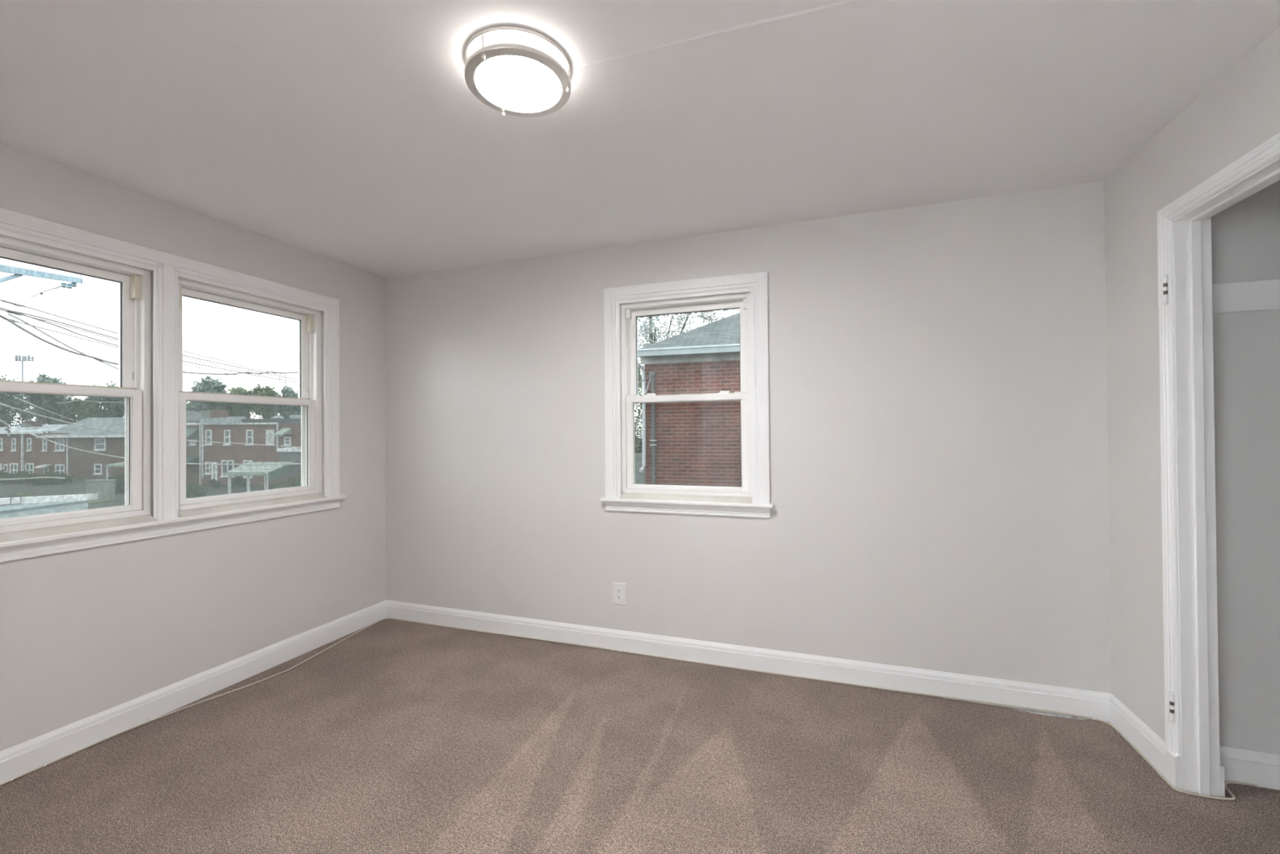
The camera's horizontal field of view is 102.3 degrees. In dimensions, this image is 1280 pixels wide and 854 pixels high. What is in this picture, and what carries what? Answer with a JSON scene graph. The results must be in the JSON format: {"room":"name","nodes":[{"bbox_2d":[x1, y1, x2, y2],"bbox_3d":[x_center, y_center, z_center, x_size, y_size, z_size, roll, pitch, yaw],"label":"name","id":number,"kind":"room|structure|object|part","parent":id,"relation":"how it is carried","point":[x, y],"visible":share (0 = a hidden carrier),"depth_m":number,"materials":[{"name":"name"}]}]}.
{"room":"empty bedroom","nodes":[
{"label":"empty bedroom","id":0,"kind":"room"},
{"bbox_2d":[0,142,386,751],"bbox_3d":[-2.508,0.134,2.062,0.200,2.440,3.947,-1,0,19],"label":"wall","id":1,"kind":"structure","parent":0,"point":[85,633],"depth_m":2.53,"materials":[{"name":"white paint"}]},
{"bbox_2d":[0,207,346,562],"bbox_3d":[-2.332,-0.156,2.484,0.242,1.346,1.900,-1,0,19],"label":"window","id":2,"kind":"structure","parent":1,"relation":"in","point":[135,284],"depth_m":2.41,"materials":[{"name":"white plastic"}]},
{"bbox_3d":[-2.510,-0.422,2.086,0.036,0.571,0.729,-1,0,19],"label":"sash","id":3,"kind":"part","parent":2,"relation":"part of","materials":[{"name":"white plastic"}]},
{"bbox_3d":[-2.462,0.104,2.066,0.038,0.558,0.729,-1,0,19],"label":"sash","id":4,"kind":"part","parent":2,"relation":"part of","materials":[{"name":"white plastic"}]},
{"bbox_3d":[-2.533,0.105,2.091,0.010,0.560,0.730,-1,0,19],"label":"screen frame","id":5,"kind":"part","parent":2,"relation":"part of","materials":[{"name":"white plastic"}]},
{"bbox_3d":[-2.354,-0.392,2.406,0.006,0.415,0.004,-1,0,19],"label":"balance cord","id":6,"kind":"part","parent":2,"relation":"part of","materials":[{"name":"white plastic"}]},
{"bbox_3d":[-2.257,-0.166,2.458,0.020,1.208,0.098,-1,0,19],"label":"mullion casing","id":7,"kind":"part","parent":2,"relation":"part of","materials":[{"name":"white wood"}]},
{"bbox_3d":[-2.262,-0.782,2.463,0.020,0.097,1.860,-1,0,19],"label":"head casing","id":8,"kind":"part","parent":2,"relation":"part of","materials":[{"name":"white wood"}]},
{"bbox_3d":[-2.237,0.446,2.448,0.052,0.018,1.900,-1,0,19],"label":"window stool","id":9,"kind":"part","parent":2,"relation":"part of","materials":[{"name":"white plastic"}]},
{"bbox_3d":[-1.967,-0.192,3.291,0.020,1.268,0.097,-1,0,19],"label":"casing","id":10,"kind":"part","parent":2,"relation":"part of","materials":[{"name":"white wood"}]},
{"bbox_2d":[0,600,386,783],"bbox_3d":[-2.414,1.292,1.971,0.016,0.122,3.647,-1,0,19],"label":"baseboard","id":11,"kind":"structure","parent":1,"relation":"attached to","point":[24,757],"depth_m":2.45,"materials":[{"name":"white wood"}]},
{"bbox_2d":[178,276,322,510],"bbox_3d":[-2.205,-0.149,2.901,0.126,1.182,0.806,-1,0,19],"label":"window","id":12,"kind":"structure","parent":1,"relation":"in","point":[309,320],"depth_m":3.02,"materials":[{"name":"white plastic"}]},
{"bbox_3d":[-2.223,-0.417,2.909,0.036,0.571,0.729,-1,0,19],"label":"sash","id":13,"kind":"part","parent":12,"relation":"part of","materials":[{"name":"white plastic"}]},
{"bbox_3d":[-2.175,0.109,2.890,0.038,0.558,0.729,-1,0,19],"label":"sash","id":14,"kind":"part","parent":12,"relation":"part of","materials":[{"name":"white plastic"}]},
{"bbox_3d":[-2.247,0.109,2.915,0.010,0.560,0.730,-1,0,19],"label":"screen frame","id":15,"kind":"part","parent":12,"relation":"part of","materials":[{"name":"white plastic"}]},
{"bbox_3d":[-2.068,-0.387,3.230,0.006,0.415,0.004,-1,0,19],"label":"balance cord","id":16,"kind":"part","parent":12,"relation":"part of","materials":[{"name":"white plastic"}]},
{"bbox_2d":[0,0,1279,277],"bbox_3d":[-0.096,-1.169,1.229,5.329,0.123,3.947,-1,0,19],"label":"ceiling","id":17,"kind":"structure","parent":0,"point":[354,133],"depth_m":1.78,"materials":[{"name":"white paint"}]},
{"bbox_2d":[464,25,570,117],"bbox_3d":[-0.370,-1.067,1.575,0.316,0.077,0.316,-1,0,19],"label":"ceiling light","id":18,"kind":"object","parent":17,"relation":"attached to","point":[513,70],"visible":1,"depth_m":1.52,"materials":[{"name":"white glass"}]},
{"bbox_3d":[-0.439,-1.075,1.441,0.006,0.039,0.006,-1,0,19],"label":"post","id":19,"kind":"part","parent":18,"relation":"part of","materials":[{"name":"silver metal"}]},
{"bbox_2d":[0,618,1279,853],"bbox_3d":[-0.077,1.389,1.209,5.329,0.120,3.947,-1,0,19],"label":"floor","id":20,"kind":"structure","parent":0,"point":[398,736],"depth_m":2.01,"materials":[{"name":"carpet"}]},
{"bbox_2d":[0,617,1257,799],"bbox_3d":[-0.143,1.325,1.727,4.431,0.016,2.580,-1,0,19],"label":"coaxial cable","id":21,"kind":"object","parent":20,"relation":"on","point":[1233,797],"visible":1,"depth_m":2.51,"materials":[{"name":"beige plastic"}]},
{"bbox_2d":[1012,708,1090,719],"bbox_3d":[1.892,1.322,2.368,0.310,0.002,0.019,-1,0,18],"label":"strip","id":22,"kind":"object","parent":20,"relation":"on","point":[1028,711],"visible":1,"depth_m":2.37,"materials":[{"name":"white wood"}]},
{"bbox_2d":[384,181,1111,693],"bbox_3d":[0.270,0.122,3.079,4.379,2.440,0.200,-1,0,19],"label":"wall","id":23,"kind":"structure","parent":0,"point":[939,473],"depth_m":2.71,"materials":[{"name":"white paint"}]},
{"bbox_2d":[612,582,626,604],"bbox_3d":[-0.125,1.004,3.102,0.088,0.132,0.008,-1,0,19],"label":"wall outlet","id":24,"kind":"object","parent":23,"relation":"attached to","point":[619,588],"visible":1,"depth_m":3.10,"materials":[{"name":"white plastic"}]},
{"bbox_2d":[616,588,622,592],"bbox_3d":[-0.126,0.984,3.099,0.034,0.027,0.002,-1,0,19],"label":"receptacle","id":25,"kind":"object","parent":24,"relation":"attached to","point":[618,590],"depth_m":3.10,"materials":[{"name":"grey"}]},
{"bbox_2d":[616,594,622,599],"bbox_3d":[-0.126,1.023,3.099,0.034,0.027,0.002,-1,0,19],"label":"receptacle","id":26,"kind":"object","parent":24,"relation":"attached to","point":[618,596],"depth_m":3.10,"materials":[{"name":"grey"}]},
{"bbox_2d":[600,271,773,518],"bbox_3d":[0.265,-0.172,3.028,1.010,1.346,0.202,-1,0,19],"label":"window","id":27,"kind":"structure","parent":23,"relation":"in","point":[629,313],"depth_m":2.99,"materials":[{"name":"white plastic"}]},
{"bbox_3d":[-0.167,-0.207,3.116,0.097,1.268,0.020,-1,0,19],"label":"casing","id":28,"kind":"part","parent":27,"relation":"part of","materials":[{"name":"white wood"}]},
{"bbox_3d":[-0.067,-0.430,3.160,0.004,0.470,0.006,-1,0,19],"label":"balance cord","id":29,"kind":"part","parent":27,"relation":"part of","materials":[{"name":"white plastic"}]},
{"bbox_3d":[0.241,-0.796,2.978,0.970,0.097,0.020,-1,0,19],"label":"head casing","id":30,"kind":"part","parent":27,"relation":"part of","materials":[{"name":"white wood"}]},
{"bbox_3d":[0.245,0.432,2.953,1.010,0.018,0.052,-1,0,19],"label":"window stool","id":31,"kind":"part","parent":27,"relation":"part of","materials":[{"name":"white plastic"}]},
{"bbox_3d":[0.270,0.091,3.034,0.729,0.558,0.038,-1,0,19],"label":"sash","id":32,"kind":"part","parent":27,"relation":"part of","materials":[{"name":"white plastic"}]},
{"bbox_3d":[0.281,-0.435,3.082,0.729,0.570,0.036,-1,0,19],"label":"sash","id":33,"kind":"part","parent":27,"relation":"part of","materials":[{"name":"white plastic"}]},
{"bbox_3d":[0.602,-0.437,2.927,0.004,0.470,0.006,-1,0,19],"label":"balance cord","id":34,"kind":"part","parent":27,"relation":"part of","materials":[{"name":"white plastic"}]},
{"bbox_3d":[0.657,-0.215,2.829,0.097,1.268,0.020,-1,0,19],"label":"casing","id":35,"kind":"part","parent":27,"relation":"part of","materials":[{"name":"white wood"}]},
{"bbox_2d":[386,600,1111,721],"bbox_3d":[0.149,1.281,3.001,4.179,0.122,0.016,-1,0,19],"label":"baseboard","id":36,"kind":"structure","parent":23,"relation":"attached to","point":[1087,703],"depth_m":2.77,"materials":[{"name":"white wood"}]},
{"bbox_2d":[1103,26,1279,741],"bbox_3d":[1.547,0.092,0.544,0.100,2.440,3.747,-1,0,19],"label":"wall","id":37,"kind":"structure","parent":0,"point":[1240,112],"depth_m":2.06,"materials":[{"name":"white paint"}]},
{"bbox_2d":[1109,693,1164,776],"bbox_3d":[2.049,1.260,2.128,0.016,0.122,0.414,-1,0,19],"label":"baseboard","id":38,"kind":"structure","parent":37,"relation":"attached to","point":[1151,745],"depth_m":2.10,"materials":[{"name":"white wood"}]},
{"bbox_2d":[1156,132,1279,796],"bbox_3d":[1.873,0.249,1.485,0.149,2.135,0.929,-1,0,19],"label":"door frame","id":39,"kind":"structure","parent":37,"relation":"in","point":[1191,749],"depth_m":1.86,"materials":[{"name":"white wood"}]},
{"bbox_3d":[1.961,0.192,1.912,0.019,2.015,0.058,-1,0,19],"label":"casing","id":40,"kind":"part","parent":39,"relation":"part of","materials":[{"name":"white wood"}]},
{"bbox_3d":[1.811,-0.789,1.510,0.019,0.058,0.925,-1,0,19],"label":"head casing","id":41,"kind":"part","parent":39,"relation":"part of","materials":[{"name":"white wood"}]},
{"bbox_2d":[1210,180,1279,754],"bbox_3d":[2.462,0.096,1.879,0.750,2.440,0.070,-1,0,19],"label":"wall","id":42,"kind":"structure","parent":0,"point":[1246,234],"depth_m":1.91,"materials":[{"name":"white paint"}]},
{"bbox_2d":[1212,279,1279,313],"bbox_3d":[2.420,-0.485,1.851,0.700,0.107,0.018,-1,0,19],"label":"trim","id":43,"kind":"structure","parent":42,"relation":"attached to","point":[1256,295],"depth_m":1.90,"materials":[{"name":"white wood"}]},
{"bbox_2d":[1219,745,1279,790],"bbox_3d":[2.433,1.255,1.838,0.700,0.122,0.016,-1,0,19],"label":"baseboard","id":44,"kind":"structure","parent":42,"relation":"attached to","point":[1262,769],"depth_m":1.90,"materials":[{"name":"white wood"}]},
{"label":"outside","id":45,"kind":"structure","parent":0,"visible":0},
{"bbox_2d":[0,307,297,380],"bbox_3d":[-25.558,-4.155,31.511,0.589,2.365,21.391,-1,0,12],"label":"overhead wire","id":46,"kind":"object","parent":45,"point":[0,308],"visible":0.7,"depth_m":25.57,"materials":[{"name":"grey"}]},
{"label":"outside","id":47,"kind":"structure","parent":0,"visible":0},
{"bbox_2d":[0,309,297,382],"bbox_3d":[-25.570,-4.053,31.514,0.610,2.352,21.388,-1,0,11],"label":"overhead wire","id":48,"kind":"object","parent":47,"point":[0,309],"visible":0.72,"depth_m":25.97,"materials":[{"name":"grey"}]},
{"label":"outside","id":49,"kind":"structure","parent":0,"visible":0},
{"bbox_2d":[0,306,297,383],"bbox_3d":[-25.555,-4.079,31.509,0.618,2.620,21.391,-1,0,12],"label":"overhead wire","id":50,"kind":"object","parent":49,"point":[0,307],"visible":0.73,"depth_m":25.38,"materials":[{"name":"grey"}]},
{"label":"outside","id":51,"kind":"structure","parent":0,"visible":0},
{"bbox_2d":[0,295,118,297],"bbox_3d":[-31.776,-7.293,28.834,7.433,1.314,0.781,0,-1,-42],"label":"overhead wire","id":52,"kind":"object","parent":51,"point":[0,295],"visible":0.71,"depth_m":28.66,"materials":[{"name":"grey"}]},
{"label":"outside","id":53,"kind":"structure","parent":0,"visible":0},
{"bbox_2d":[83,281,297,338],"bbox_3d":[-32.080,-8.250,40.213,0.950,1.556,21.197,-1,0,19],"label":"overhead wire","id":54,"kind":"object","parent":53,"point":[83,282],"visible":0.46,"depth_m":39.41,"materials":[{"name":"grey metal"}]},
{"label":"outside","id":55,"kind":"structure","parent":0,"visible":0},
{"bbox_2d":[0,402,301,448],"bbox_3d":[-31.939,-0.156,36.509,19.940,4.179,2.358,0,-1,-43],"label":"overhead wire","id":56,"kind":"object","parent":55,"point":[0,402],"visible":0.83,"depth_m":34.08,"materials":[{"name":"silver metal"}]},
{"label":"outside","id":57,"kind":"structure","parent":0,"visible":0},
{"bbox_2d":[24,431,301,465],"bbox_3d":[-31.794,1.476,37.691,22.456,2.519,3.083,0,0,-1],"label":"overhead wire","id":58,"kind":"object","parent":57,"point":[24,431],"visible":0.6,"depth_m":36.56,"materials":[{"name":"silver metal"}]},
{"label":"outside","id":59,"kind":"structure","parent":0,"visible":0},
{"bbox_2d":[13,396,73,420],"bbox_3d":[-51.716,-1.595,44.542,3.587,2.061,1.202,0,-1,-34],"label":"overhead wire","id":60,"kind":"object","parent":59,"point":[14,397],"visible":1,"depth_m":44.21,"materials":[{"name":"silver metal"}]},
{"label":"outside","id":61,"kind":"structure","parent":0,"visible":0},
{"bbox_2d":[56,400,114,403],"bbox_3d":[-49.486,-2.232,46.495,0.653,0.349,4.250,-1,-1,38],"label":"overhead wire","id":62,"kind":"object","parent":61,"point":[74,400],"visible":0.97,"depth_m":46.29,"materials":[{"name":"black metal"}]},
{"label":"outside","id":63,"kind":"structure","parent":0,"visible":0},
{"bbox_2d":[0,476,65,479],"bbox_3d":[-55.876,4.625,45.968,9.154,0.322,0.114,0,0,0],"label":"overhead wire","id":64,"kind":"object","parent":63,"point":[37,477],"visible":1,"depth_m":45.93,"materials":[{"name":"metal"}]},
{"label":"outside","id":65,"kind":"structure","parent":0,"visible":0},
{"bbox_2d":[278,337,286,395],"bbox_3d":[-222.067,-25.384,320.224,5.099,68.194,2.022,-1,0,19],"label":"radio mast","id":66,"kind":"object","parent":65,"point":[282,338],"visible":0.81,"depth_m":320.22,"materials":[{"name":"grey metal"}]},
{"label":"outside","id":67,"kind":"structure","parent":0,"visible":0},
{"bbox_2d":[0,437,641,509],"bbox_3d":[-31.532,5.971,122.139,380.000,0.500,450.000,-1,0,19],"label":"ground","id":68,"kind":"structure","parent":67,"point":[78,485],"depth_m":42.50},
{"bbox_2d":[0,469,8,483],"bbox_3d":[-62.587,4.995,49.777,2.898,1.978,2.529,0,0,6],"label":"shrub","id":69,"kind":"object","parent":68,"relation":"on","point":[2,472],"visible":0.3,"depth_m":50.11,"materials":[{"name":"green plant"}]},
{"bbox_2d":[0,373,35,426],"bbox_3d":[-91.759,-0.908,73.707,9.369,13.410,7.975,-1,0,19],"label":"tree","id":70,"kind":"object","parent":68,"relation":"on","point":[5,414],"visible":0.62,"depth_m":73.31,"materials":[{"name":"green plant"}]},
{"bbox_2d":[0,471,40,484],"bbox_3d":[-58.652,5.000,48.777,2.806,1.766,2.933,0,-1,-29],"label":"shrub","id":71,"kind":"object","parent":68,"relation":"on","point":[20,474],"visible":0.69,"depth_m":48.18,"materials":[{"name":"green plant"}]},
{"bbox_2d":[7,492,39,497],"bbox_3d":[-31.207,4.169,25.872,1.636,1.807,1.253,0,0,-11],"label":"shrub","id":72,"kind":"object","parent":68,"relation":"on","point":[19,495],"visible":0.06,"depth_m":25.66,"materials":[{"name":"green plant"}]},
{"bbox_2d":[14,355,34,424],"bbox_3d":[-143.784,-5.118,120.172,3.944,23.330,1.899,-1,0,19],"label":"antenna mast","id":73,"kind":"object","parent":68,"relation":"on","point":[17,357],"visible":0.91,"depth_m":120.01,"materials":[{"name":"grey metal"}]},
{"bbox_2d":[0,264,83,288],"bbox_3d":[-10.955,0.672,9.182,0.377,8.004,5.274,0,-1,-36],"label":"utility pole","id":74,"kind":"object","parent":68,"relation":"on","point":[17,272],"visible":1,"depth_m":9.44,"materials":[{"name":"white metal"}]},
{"bbox_2d":[31,285,61,297],"bbox_3d":[-18.525,-4.152,16.014,16.165,2.498,0.106,-1,-1,39],"label":"overhead wire","id":75,"kind":"object","parent":74,"relation":"attached to","point":[59,286],"visible":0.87,"depth_m":15.40,"materials":[{"name":"grey"}]},
{"bbox_2d":[18,373,76,424],"bbox_3d":[-80.221,-0.824,69.611,5.746,13.003,5.956,-1,0,19],"label":"tree","id":76,"kind":"object","parent":68,"relation":"on","point":[46,402],"visible":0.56,"depth_m":69.25,"materials":[{"name":"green plant"}]},
{"bbox_2d":[0,493,97,518],"bbox_3d":[-19.521,3.420,12.100,4.919,2.683,8.250,0,0,0],"label":"garage","id":77,"kind":"structure","parent":68,"relation":"on","point":[11,507],"depth_m":15.60,"materials":[{"name":"grey"}]},
{"bbox_2d":[31,471,73,485],"bbox_3d":[-54.811,4.929,48.061,3.407,1.747,2.672,-1,0,19],"label":"shrub","id":78,"kind":"object","parent":68,"relation":"on","point":[44,481],"visible":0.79,"depth_m":47.50,"materials":[{"name":"green plant"}]},
{"bbox_2d":[48,395,99,424],"bbox_3d":[-78.940,0.670,72.033,6.144,10.038,5.158,-1,0,19],"label":"tree","id":79,"kind":"object","parent":68,"relation":"on","point":[82,411],"visible":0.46,"depth_m":71.26,"materials":[{"name":"green plant"}]},
{"bbox_2d":[0,417,197,479],"bbox_3d":[-61.186,2.251,59.411,27.817,6.733,17.749,-1,0,19],"label":"house","id":80,"kind":"structure","parent":68,"relation":"on","point":[20,451],"depth_m":54.93,"materials":[{"name":"brick"}]},
{"bbox_3d":[-67.609,4.797,54.938,0.423,1.668,0.100,0,0,0],"label":"door","id":81,"kind":"part","parent":80,"relation":"part of","materials":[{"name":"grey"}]},
{"bbox_3d":[-66.759,4.587,54.952,0.637,1.220,0.025,0,0,0],"label":"pane","id":82,"kind":"part","parent":80,"relation":"part of","materials":[{"name":"grey glass"}]},
{"bbox_2d":[21,424,31,426],"bbox_3d":[-68.309,-0.136,57.307,0.381,0.349,0.600,0,0,0],"label":"roof vent","id":83,"kind":"object","parent":80,"relation":"attached to","point":[22,425],"depth_m":57.17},
{"bbox_3d":[-65.087,4.587,54.952,0.670,1.220,0.025,0,0,0],"label":"pane","id":84,"kind":"part","parent":80,"relation":"part of","materials":[{"name":"grey glass"}]},
{"bbox_3d":[-61.847,4.653,54.951,0.783,1.088,0.025,0,0,0],"label":"pane","id":85,"kind":"part","parent":80,"relation":"part of","materials":[{"name":"grey glass"}]},
{"bbox_3d":[-61.872,1.852,54.973,0.783,1.089,0.025,0,0,0],"label":"pane","id":86,"kind":"part","parent":80,"relation":"part of","materials":[{"name":"grey glass"}]},
{"bbox_3d":[-57.519,4.450,54.702,0.585,0.848,0.025,0,0,0],"label":"pane","id":87,"kind":"part","parent":80,"relation":"part of","materials":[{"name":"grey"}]},
{"bbox_3d":[-57.325,1.804,54.723,0.937,1.031,0.025,0,0,0],"label":"pane","id":88,"kind":"part","parent":80,"relation":"part of","materials":[{"name":"grey glass"}]},
{"bbox_3d":[-53.875,4.683,52.128,0.120,1.304,0.120,0,0,0],"label":"porch post","id":89,"kind":"part","parent":80,"relation":"part of","materials":[{"name":"grey"}]},
{"bbox_2d":[84,479,116,498],"bbox_3d":[-37.829,4.391,36.144,1.779,1.395,0.450,0,0,0],"label":"wall","id":90,"kind":"structure","parent":68,"relation":"on","point":[105,488],"depth_m":35.97,"materials":[{"name":"grey concrete"}]},
{"bbox_2d":[83,380,124,417],"bbox_3d":[-77.653,-0.620,76.191,8.524,12.661,7.343,-1,0,19],"label":"tree","id":91,"kind":"object","parent":68,"relation":"on","point":[116,409],"visible":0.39,"depth_m":74.59,"materials":[{"name":"green plant"}]},
{"bbox_2d":[88,498,119,503],"bbox_3d":[-37.122,5.020,31.913,1.897,0.060,7.900,0,0,0],"label":"lawn","id":92,"kind":"structure","parent":68,"relation":"on","point":[98,500],"depth_m":35.01,"materials":[{"name":"green plant"}]},
{"bbox_2d":[106,473,124,493],"bbox_3d":[-40.429,4.445,39.838,1.822,1.816,2.088,0,0,-22],"label":"shrub","id":93,"kind":"object","parent":68,"relation":"on","point":[120,482],"visible":0.52,"depth_m":39.66,"materials":[{"name":"green plant"}]},
{"bbox_2d":[186,484,208,497],"bbox_3d":[-30.996,4.615,36.084,1.650,1.292,1.215,-1,-1,37],"label":"shrub","id":94,"kind":"object","parent":68,"relation":"on","point":[193,491],"visible":0.89,"depth_m":35.81,"materials":[{"name":"green plant"}]},
{"bbox_2d":[186,375,227,412],"bbox_3d":[-55.419,-0.622,65.752,4.790,12.166,5.151,0,-1,-43],"label":"tree","id":95,"kind":"object","parent":68,"relation":"on","point":[213,385],"visible":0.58,"depth_m":65.07,"materials":[{"name":"green plant"}]},
{"bbox_2d":[207,478,220,488],"bbox_3d":[-35.477,4.802,42.978,0.939,1.044,0.908,-1,0,19],"label":"shrub","id":96,"kind":"object","parent":68,"relation":"on","point":[214,483],"visible":0.99,"depth_m":42.79,"materials":[{"name":"green plant"}]},
{"bbox_2d":[223,386,253,418],"bbox_3d":[-54.249,-0.072,69.939,5.314,11.116,4.070,0,0,6],"label":"tree","id":97,"kind":"object","parent":68,"relation":"on","point":[234,409],"visible":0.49,"depth_m":68.97,"materials":[{"name":"green plant"}]},
{"bbox_2d":[231,475,250,487],"bbox_3d":[-34.079,4.769,44.049,1.569,1.187,1.316,-1,0,19],"label":"shrub","id":98,"kind":"object","parent":68,"relation":"on","point":[239,482],"visible":0.9,"depth_m":43.74,"materials":[{"name":"green plant"}]},
{"bbox_2d":[186,409,301,484],"bbox_3d":[-36.295,1.999,51.390,24.548,7.762,14.204,0,0,5],"label":"house","id":99,"kind":"structure","parent":68,"relation":"on","point":[214,425],"depth_m":45.99,"materials":[{"name":"brick"}]},
{"bbox_3d":[-38.488,0.901,45.979,0.348,1.085,0.025,0,0,0],"label":"pane","id":100,"kind":"part","parent":99,"relation":"part of","materials":[{"name":"grey glass"}]},
{"bbox_3d":[-37.943,4.164,45.941,0.522,2.036,0.100,0,0,0],"label":"door","id":101,"kind":"part","parent":99,"relation":"part of","materials":[{"name":"grey"}]},
{"bbox_3d":[-36.818,0.901,45.979,0.337,1.085,0.025,0,0,0],"label":"pane","id":102,"kind":"part","parent":99,"relation":"part of","materials":[{"name":"grey glass"}]},
{"bbox_3d":[-36.767,3.671,45.957,0.883,1.205,0.025,0,0,0],"label":"pane","id":103,"kind":"part","parent":99,"relation":"part of","materials":[{"name":"grey glass"}]},
{"bbox_3d":[-34.811,0.901,45.979,0.398,1.085,0.025,0,0,0],"label":"pane","id":104,"kind":"part","parent":99,"relation":"part of","materials":[{"name":"grey glass"}]},
{"bbox_3d":[-33.000,0.899,45.979,0.514,1.114,0.025,0,0,0],"label":"pane","id":105,"kind":"part","parent":99,"relation":"part of","materials":[{"name":"white glass"}]},
{"bbox_2d":[271,415,283,418],"bbox_3d":[-33.767,-0.672,48.009,1.000,0.801,0.400,0,0,0],"label":"roof vent","id":106,"kind":"object","parent":99,"relation":"attached to","point":[275,416],"depth_m":47.86,"materials":[{"name":"silver metal"}]},
{"bbox_2d":[222,461,293,493],"bbox_3d":[-30.281,3.990,40.712,3.736,2.156,6.962,0,0,-17],"label":"carport","id":107,"kind":"object","parent":68,"relation":"on","point":[241,470],"visible":0.89,"depth_m":39.55,"materials":[{"name":"grey metal"}]},
{"bbox_3d":[-30.380,4.277,38.064,0.070,1.543,0.070,0,0,0],"label":"post","id":108,"kind":"part","parent":107,"relation":"part of","materials":[{"name":"grey metal"}]},
{"bbox_3d":[-30.260,4.276,38.064,0.070,1.543,0.070,0,0,0],"label":"post","id":109,"kind":"part","parent":107,"relation":"part of","materials":[{"name":"grey metal"}]},
{"bbox_3d":[-28.994,4.266,38.064,0.070,1.543,0.070,0,0,0],"label":"post","id":110,"kind":"part","parent":107,"relation":"part of","materials":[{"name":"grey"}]},
{"bbox_3d":[-28.874,4.265,38.064,0.070,1.543,0.070,0,0,0],"label":"post","id":111,"kind":"part","parent":107,"relation":"part of","materials":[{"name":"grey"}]},
{"bbox_3d":[-27.686,4.256,38.064,0.070,1.543,0.070,0,0,0],"label":"post","id":112,"kind":"part","parent":107,"relation":"part of","materials":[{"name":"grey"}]},
{"bbox_3d":[-27.534,4.255,38.064,0.070,1.543,0.070,0,0,0],"label":"post","id":113,"kind":"part","parent":107,"relation":"part of","materials":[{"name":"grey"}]},
{"bbox_2d":[246,381,279,418],"bbox_3d":[-49.881,-0.139,68.963,4.832,11.168,4.107,-1,0,19],"label":"tree","id":114,"kind":"object","parent":68,"relation":"on","point":[265,411],"visible":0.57,"depth_m":67.90,"materials":[{"name":"green plant"}]},
{"bbox_2d":[270,476,301,488],"bbox_3d":[-27.412,4.641,40.001,2.291,1.546,2.934,0,-1,-28],"label":"shrub","id":115,"kind":"object","parent":68,"relation":"on","point":[296,482],"visible":0.56,"depth_m":39.55,"materials":[{"name":"green plant"}]},
{"bbox_2d":[271,385,301,418],"bbox_3d":[-45.427,-0.012,66.886,4.122,10.816,3.179,0,0,-1],"label":"tree","id":116,"kind":"object","parent":68,"relation":"on","point":[285,411],"visible":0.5,"depth_m":66.02,"materials":[{"name":"green plant"}]},
{"bbox_2d":[634,335,660,453],"bbox_3d":[-0.451,0.424,21.247,5.614,8.552,4.836,-1,-1,32],"label":"tree","id":117,"kind":"object","parent":68,"relation":"on","point":[637,428],"visible":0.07,"depth_m":20.94,"materials":[{"name":"green plant"}]},
{"bbox_2d":[635,312,741,486],"bbox_3d":[4.379,0.403,12.403,11.761,8.363,11.077,-1,0,19],"label":"brick house","id":118,"kind":"structure","parent":68,"relation":"on","point":[689,443],"depth_m":9.06,"materials":[{"name":"red brick"}]},
{"bbox_2d":[637,309,738,381],"bbox_3d":[0.469,-2.146,23.950,8.287,13.711,6.214,-1,-1,43],"label":"tree","id":119,"kind":"object","parent":68,"relation":"on","point":[653,336],"visible":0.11,"depth_m":23.28,"materials":[{"name":"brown plant"}]},
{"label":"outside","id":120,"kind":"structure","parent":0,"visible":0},
{"bbox_2d":[0,298,297,378],"bbox_3d":[-25.517,-4.361,31.507,0.451,2.460,21.388,-1,0,11],"label":"overhead wire","id":121,"kind":"object","parent":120,"point":[2,300],"visible":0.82,"depth_m":25.05,"materials":[{"name":"grey"}]},
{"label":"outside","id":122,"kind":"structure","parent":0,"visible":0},
{"bbox_2d":[2,318,297,384],"bbox_3d":[-25.704,-3.784,31.539,0.756,2.224,21.386,-1,0,10],"label":"overhead wire","id":123,"kind":"object","parent":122,"point":[12,320],"visible":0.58,"depth_m":25.52,"materials":[{"name":"grey"}]},
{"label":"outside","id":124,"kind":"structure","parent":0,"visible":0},
{"bbox_2d":[0,314,297,374],"bbox_3d":[-17.638,-2.928,20.721,1.023,1.537,12.161,-1,0,25],"label":"overhead wire","id":125,"kind":"object","parent":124,"point":[1,316],"visible":0.84,"depth_m":18.14,"materials":[{"name":"grey"}]},
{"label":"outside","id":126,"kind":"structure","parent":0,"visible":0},
{"bbox_2d":[7,313,118,369],"bbox_3d":[-19.405,-2.678,17.860,0.264,1.774,3.434,-1,0,20],"label":"overhead wire","id":127,"kind":"object","parent":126,"point":[16,317],"visible":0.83,"depth_m":17.21,"materials":[{"name":"grey metal"}]},
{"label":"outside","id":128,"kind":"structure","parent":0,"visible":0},
{"bbox_2d":[0,419,11,435],"bbox_3d":[-31.256,-0.332,24.729,0.379,1.567,1.592,-1,0,12],"label":"overhead wire","id":129,"kind":"object","parent":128,"point":[7,429],"visible":1,"depth_m":25.33,"materials":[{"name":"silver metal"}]}
]}

